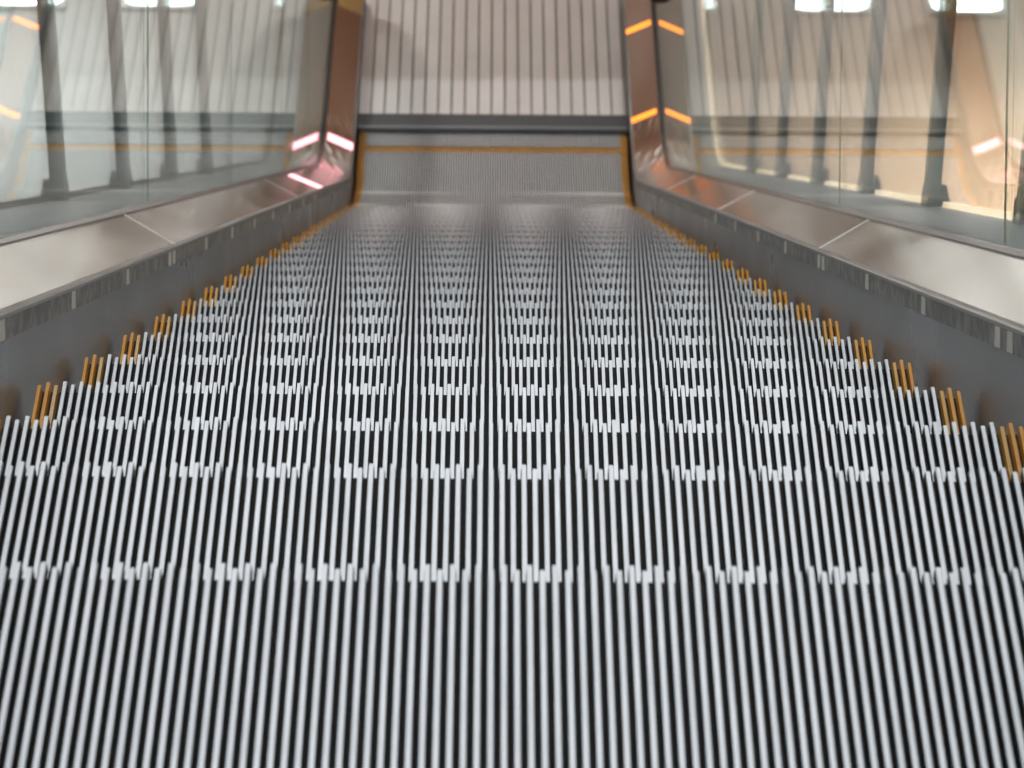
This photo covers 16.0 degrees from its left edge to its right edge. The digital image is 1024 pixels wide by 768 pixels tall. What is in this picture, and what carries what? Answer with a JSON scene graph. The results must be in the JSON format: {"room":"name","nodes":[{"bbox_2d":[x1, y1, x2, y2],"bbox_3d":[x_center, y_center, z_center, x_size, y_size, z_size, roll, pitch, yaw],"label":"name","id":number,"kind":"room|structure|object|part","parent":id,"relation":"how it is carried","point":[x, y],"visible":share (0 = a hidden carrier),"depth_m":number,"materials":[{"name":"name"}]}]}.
{"room":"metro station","nodes":[
{"label":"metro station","id":0,"kind":"room"},
{"bbox_2d":[0,0,1023,211],"bbox_3d":[-0.072,-0.607,13.468,6.000,0.400,6.100,0,34,0],"label":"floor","id":1,"kind":"structure","parent":0,"point":[973,173],"depth_m":13.80,"materials":[{"name":"beige tile"}]},
{"bbox_2d":[0,0,67,10],"bbox_3d":[-1.922,-1.546,14.441,0.324,0.028,0.220,0,34,0],"label":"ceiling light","id":2,"kind":"object","parent":1,"relation":"on","point":[5,5],"visible":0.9,"depth_m":14.36,"materials":[{"name":"white"}]},
{"bbox_2d":[0,0,364,427],"bbox_3d":[-0.696,-0.637,7.769,0.308,6.638,12.513,0,34,0],"label":"balustrade","id":3,"kind":"object","parent":1,"relation":"on","point":[232,135],"visible":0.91,"depth_m":6.83,"materials":[{"name":"glass"}]},
{"bbox_2d":[36,0,69,200],"bbox_3d":[-0.815,-0.715,6.264,0.044,0.966,0.060,0,34,0],"label":"post","id":4,"kind":"object","parent":3,"relation":"on","point":[56,187],"visible":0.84,"depth_m":6.40,"materials":[{"name":"grey metal"}]},
{"bbox_3d":[-0.843,-0.472,7.730,0.014,5.478,12.263,0,34,0],"label":"trim","id":5,"kind":"part","parent":3,"relation":"part of","materials":[{"name":"grey metal"}]},
{"bbox_3d":[-0.581,0.219,3.565,0.115,1.916,4.591,0,34,0],"label":"deck panel","id":6,"kind":"part","parent":3,"relation":"part of","materials":[{"name":"metal"}]},
{"bbox_3d":[-0.644,-0.600,5.471,0.006,1.635,2.115,0,34,0],"label":"glass panel","id":7,"kind":"part","parent":3,"relation":"part of","materials":[{"name":"grey"}]},
{"bbox_3d":[-0.656,-0.747,7.525,0.006,1.664,2.165,0,34,0],"label":"glass panel","id":8,"kind":"part","parent":3,"relation":"part of","materials":[{"name":"grey"}]},
{"bbox_3d":[-0.605,-0.381,7.747,0.115,1.938,3.437,0,34,0],"label":"deck panel","id":9,"kind":"part","parent":3,"relation":"part of","materials":[{"name":"metal"}]},
{"bbox_3d":[-0.669,-0.897,9.614,0.006,1.669,2.175,0,34,0],"label":"glass panel","id":10,"kind":"part","parent":3,"relation":"part of","materials":[{"name":"grey"}]},
{"bbox_3d":[-0.680,-1.030,11.459,0.006,1.419,1.742,0,34,0],"label":"glass panel","id":11,"kind":"part","parent":3,"relation":"part of","materials":[{"name":"grey"}]},
{"bbox_2d":[288,174,322,187],"bbox_3d":[-0.613,-0.601,10.789,0.092,0.157,0.229,0,34,0],"label":"lamp","id":12,"kind":"object","parent":3,"relation":"attached to","point":[294,176],"depth_m":10.74,"materials":[{"name":"white plastic"}]},
{"bbox_3d":[-0.628,-1.096,12.029,0.115,1.836,4.886,0,34,0],"label":"deck panel","id":13,"kind":"part","parent":3,"relation":"part of","materials":[{"name":"metal"}]},
{"bbox_3d":[-0.689,-1.437,13.143,0.006,1.034,2.215,0,34,0],"label":"glass panel","id":14,"kind":"part","parent":3,"relation":"part of","materials":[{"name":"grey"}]},
{"bbox_2d":[327,133,352,149],"bbox_3d":[-0.628,-0.882,13.268,0.092,0.056,0.071,0,34,0],"label":"lamp","id":15,"kind":"object","parent":3,"relation":"attached to","point":[340,141],"depth_m":13.27,"materials":[{"name":"white plastic"}]},
{"bbox_2d":[358,0,627,114],"bbox_3d":[-0.072,-1.329,14.167,1.016,0.010,1.134,0,34,0],"label":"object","id":16,"kind":"structure","parent":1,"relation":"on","point":[511,57],"depth_m":14.06,"materials":[{"name":"grey"}]},
{"bbox_2d":[622,0,1023,434],"bbox_3d":[0.626,-0.629,7.778,0.308,6.638,12.513,0,34,0],"label":"balustrade","id":17,"kind":"object","parent":1,"relation":"on","point":[750,121],"visible":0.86,"depth_m":6.73,"materials":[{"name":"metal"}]},
{"bbox_2d":[626,20,649,33],"bbox_3d":[0.488,-1.376,14.037,0.092,0.050,0.032,0,34,0],"label":"lamp","id":18,"kind":"object","parent":17,"relation":"attached to","point":[639,26],"depth_m":14.03,"materials":[{"name":"orange"}]},
{"bbox_2d":[631,108,655,122],"bbox_3d":[0.489,-0.992,13.470,0.092,0.050,0.032,0,34,0],"label":"lamp","id":19,"kind":"object","parent":17,"relation":"attached to","point":[644,115],"depth_m":13.47,"materials":[{"name":"orange plastic"}]},
{"bbox_3d":[0.505,-1.135,12.684,0.115,1.186,3.760,0,34,0],"label":"deck panel","id":20,"kind":"part","parent":17,"relation":"part of","materials":[{"name":"metal"}]},
{"bbox_3d":[0.559,-1.429,13.151,0.006,1.034,2.215,0,34,0],"label":"glass panel","id":21,"kind":"part","parent":17,"relation":"part of","materials":[{"name":"grey"}]},
{"bbox_3d":[0.568,-1.026,11.517,0.006,1.369,1.655,0,34,0],"label":"glass panel","id":22,"kind":"part","parent":17,"relation":"part of","materials":[{"name":"grey"}]},
{"bbox_3d":[0.520,-0.512,9.684,0.115,1.303,2.337,0,34,0],"label":"deck panel","id":23,"kind":"part","parent":17,"relation":"part of","materials":[{"name":"metal"}]},
{"bbox_3d":[0.578,-0.897,9.722,0.006,1.669,2.175,0,34,0],"label":"glass panel","id":24,"kind":"part","parent":17,"relation":"part of","materials":[{"name":"grey"}]},
{"bbox_3d":[0.536,-0.332,7.176,0.115,1.368,2.450,0,34,0],"label":"deck panel","id":25,"kind":"part","parent":17,"relation":"part of","materials":[{"name":"metal"}]},
{"bbox_3d":[0.591,-0.746,7.627,0.006,1.670,2.176,0,34,0],"label":"glass panel","id":26,"kind":"part","parent":17,"relation":"part of","materials":[{"name":"grey"}]},
{"bbox_3d":[0.604,-0.595,5.517,0.006,1.683,2.199,0,34,0],"label":"glass panel","id":27,"kind":"part","parent":17,"relation":"part of","materials":[{"name":"grey"}]},
{"bbox_2d":[871,0,886,193],"bbox_3d":[0.759,-0.788,7.438,0.044,0.966,0.060,0,34,0],"label":"post","id":28,"kind":"object","parent":17,"relation":"on","point":[879,5],"visible":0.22,"depth_m":7.51,"materials":[{"name":"grey metal"}]},
{"bbox_3d":[0.555,0.227,3.567,0.115,1.911,4.582,0,34,0],"label":"deck panel","id":29,"kind":"part","parent":17,"relation":"part of","materials":[{"name":"metal"}]},
{"bbox_2d":[921,0,956,206],"bbox_3d":[0.766,-0.706,6.291,0.044,0.966,0.060,0,34,0],"label":"post","id":30,"kind":"object","parent":17,"relation":"on","point":[934,193],"visible":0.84,"depth_m":6.42,"materials":[{"name":"grey metal"}]},
{"bbox_3d":[0.771,-0.462,7.740,0.014,5.478,12.263,0,34,0],"label":"trim","id":31,"kind":"part","parent":17,"relation":"part of","materials":[{"name":"beige"}]},
{"bbox_2d":[1012,130,1023,224],"bbox_3d":[0.773,-0.623,5.138,0.044,0.966,0.060,0,34,0],"label":"post","id":32,"kind":"object","parent":17,"relation":"on","point":[1018,210],"visible":1,"depth_m":5.36,"materials":[{"name":"grey metal"}]},
{"bbox_2d":[925,0,1006,17],"bbox_3d":[1.803,-1.522,14.465,0.314,0.028,0.220,0,34,0],"label":"floor light","id":33,"kind":"object","parent":1,"relation":"on","point":[965,8],"visible":0.72,"depth_m":14.39,"materials":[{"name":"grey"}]},
{"bbox_3d":[-0.071,0.183,12.524,1.240,0.150,3.650,0,34,0],"label":"floor","id":34,"kind":"structure","parent":0,"visible":0},
{"bbox_2d":[356,151,629,195],"bbox_3d":[-0.071,-0.666,13.380,0.999,0.205,0.398,0,34,0],"label":"step","id":35,"kind":"structure","parent":34,"relation":"on","point":[376,172],"depth_m":13.37,"materials":[{"name":"grey metal"}]},
{"bbox_2d":[358,132,627,155],"bbox_3d":[-0.072,-0.890,13.712,0.999,0.205,0.398,0,34,0],"label":"step","id":36,"kind":"structure","parent":34,"relation":"on","point":[368,145],"depth_m":13.54,"materials":[{"name":"grey metal"}]},
{"bbox_2d":[357,113,628,141],"bbox_3d":[-0.071,-0.959,13.629,1.016,0.026,0.170,0,34,0],"label":"plate","id":37,"kind":"object","parent":36,"relation":"on","point":[392,123],"visible":1,"depth_m":13.63,"materials":[{"name":"grey metal"}]},
{"bbox_3d":[-0.037,0.324,7.207,1.000,5.433,10.501,0,34,0],"label":"trim","id":38,"kind":"structure","parent":34,"relation":"on","visible":0},
{"bbox_2d":[349,203,635,210],"bbox_3d":[-0.067,-0.434,12.572,0.999,0.205,0.398,0,34,0],"label":"step","id":39,"kind":"structure","parent":38,"relation":"on","point":[355,206],"depth_m":12.66,"materials":[{"name":"grey metal"}]},
{"bbox_2d":[354,190,631,207],"bbox_3d":[-0.070,-0.500,13.010,0.999,0.205,0.398,0,34,0],"label":"step","id":40,"kind":"structure","parent":38,"relation":"on","point":[360,198],"depth_m":13.08,"materials":[{"name":"grey metal"}]},
{"bbox_2d":[332,213,653,221],"bbox_3d":[-0.059,-0.335,11.190,0.999,0.205,0.398,0,34,0],"label":"step","id":41,"kind":"structure","parent":38,"relation":"on","point":[333,216],"depth_m":11.28,"materials":[{"name":"grey metal"}]},
{"bbox_2d":[338,209,647,217],"bbox_3d":[-0.062,-0.368,11.650,0.999,0.205,0.398,0,34,0],"label":"step","id":42,"kind":"structure","parent":38,"relation":"on","point":[340,213],"depth_m":11.74,"materials":[{"name":"grey metal"}]},
{"bbox_2d":[344,206,641,214],"bbox_3d":[-0.064,-0.401,12.111,0.999,0.205,0.398,0,34,0],"label":"step","id":43,"kind":"structure","parent":38,"relation":"on","point":[361,209],"depth_m":12.20,"materials":[{"name":"grey metal"}]},
{"bbox_2d":[310,225,676,236],"bbox_3d":[-0.051,-0.235,9.807,0.999,0.205,0.398,0,34,0],"label":"step","id":44,"kind":"structure","parent":38,"relation":"on","point":[311,229],"depth_m":9.90,"materials":[{"name":"grey metal"}]},
{"bbox_2d":[318,221,668,231],"bbox_3d":[-0.053,-0.269,10.268,0.999,0.205,0.398,0,34,0],"label":"step","id":45,"kind":"structure","parent":38,"relation":"on","point":[319,225],"depth_m":10.36,"materials":[{"name":"grey metal"}]},
{"bbox_2d":[326,216,660,226],"bbox_3d":[-0.056,-0.302,10.729,0.999,0.205,0.398,0,34,0],"label":"step","id":46,"kind":"structure","parent":38,"relation":"on","point":[327,220],"depth_m":10.82,"materials":[{"name":"grey metal"}]},
{"bbox_2d":[301,230,685,242],"bbox_3d":[-0.048,-0.202,9.347,0.999,0.205,0.398,0,34,0],"label":"step","id":47,"kind":"structure","parent":38,"relation":"on","point":[656,237],"depth_m":9.44,"materials":[{"name":"grey metal"}]},
{"bbox_2d":[292,236,695,248],"bbox_3d":[-0.045,-0.169,8.886,0.999,0.205,0.398,0,34,0],"label":"step","id":48,"kind":"structure","parent":38,"relation":"on","point":[297,240],"depth_m":8.98,"materials":[{"name":"grey metal"}]},
{"bbox_2d":[255,256,733,273],"bbox_3d":[-0.037,-0.070,7.504,0.999,0.205,0.398,0,34,0],"label":"step","id":49,"kind":"structure","parent":38,"relation":"on","point":[262,263],"depth_m":7.59,"materials":[{"name":"grey metal"}]},
{"bbox_2d":[269,248,719,264],"bbox_3d":[-0.039,-0.103,7.965,0.999,0.205,0.398,0,34,0],"label":"step","id":50,"kind":"structure","parent":38,"relation":"on","point":[575,257],"depth_m":8.06,"materials":[{"name":"grey metal"}]},
{"bbox_2d":[281,242,707,256],"bbox_3d":[-0.042,-0.136,8.425,0.999,0.205,0.398,0,34,0],"label":"step","id":51,"kind":"structure","parent":38,"relation":"on","point":[693,250],"depth_m":8.52,"materials":[{"name":"grey metal"}]},
{"bbox_2d":[223,274,766,295],"bbox_3d":[-0.031,-0.004,6.583,0.999,0.205,0.398,0,34,0],"label":"step","id":52,"kind":"structure","parent":38,"relation":"on","point":[323,284],"depth_m":6.67,"materials":[{"name":"grey metal"}]},
{"bbox_2d":[241,265,748,283],"bbox_3d":[-0.034,-0.037,7.043,0.999,0.205,0.398,0,34,0],"label":"step","id":53,"kind":"structure","parent":38,"relation":"on","point":[293,273],"depth_m":7.13,"materials":[{"name":"grey metal"}]},
{"bbox_2d":[179,299,811,325],"bbox_3d":[-0.025,0.063,5.661,0.999,0.205,0.398,0,34,0],"label":"step","id":54,"kind":"structure","parent":38,"relation":"on","point":[218,311],"depth_m":5.75,"materials":[{"name":"grey metal"}]},
{"bbox_2d":[203,286,788,309],"bbox_3d":[-0.028,0.029,6.122,0.999,0.205,0.398,0,34,0],"label":"step","id":55,"kind":"structure","parent":38,"relation":"on","point":[320,297],"depth_m":6.21,"materials":[{"name":"grey metal"}]},
{"bbox_2d":[119,332,874,368],"bbox_3d":[-0.020,0.129,4.740,0.999,0.205,0.398,0,34,0],"label":"step","id":56,"kind":"structure","parent":38,"relation":"on","point":[132,348],"depth_m":4.82,"materials":[{"name":"grey metal"}]},
{"bbox_2d":[153,314,840,345],"bbox_3d":[-0.023,0.096,5.201,0.999,0.205,0.398,0,34,0],"label":"step","id":57,"kind":"structure","parent":38,"relation":"on","point":[817,331],"depth_m":5.28,"materials":[{"name":"grey metal"}]},
{"bbox_2d":[81,354,914,397],"bbox_3d":[-0.017,0.162,4.279,0.999,0.205,0.398,0,34,0],"label":"step","id":58,"kind":"structure","parent":38,"relation":"on","point":[124,373],"depth_m":4.36,"materials":[{"name":"grey metal"}]},
{"bbox_2d":[31,381,967,433],"bbox_3d":[-0.014,0.195,3.819,0.999,0.205,0.398,0,34,0],"label":"step","id":59,"kind":"structure","parent":38,"relation":"on","point":[188,406],"depth_m":3.90,"materials":[{"name":"grey metal"}]},
{"bbox_2d":[0,562,1023,767],"bbox_3d":[-0.006,0.322,2.455,0.999,0.205,0.398,0,34,0],"label":"step","id":60,"kind":"structure","parent":38,"relation":"on","point":[106,672],"depth_m":2.47,"materials":[{"name":"metal"}]},
{"bbox_2d":[0,461,1023,584],"bbox_3d":[-0.009,0.261,2.897,0.999,0.205,0.398,0,34,0],"label":"step","id":61,"kind":"structure","parent":38,"relation":"on","point":[108,520],"depth_m":2.94,"materials":[{"name":"grey metal"}]},
{"bbox_2d":[0,416,1023,481],"bbox_3d":[-0.011,0.228,3.358,0.999,0.205,0.398,0,34,0],"label":"step","id":62,"kind":"structure","parent":38,"relation":"on","point":[774,450],"depth_m":3.43,"materials":[{"name":"grey metal"}]}
]}

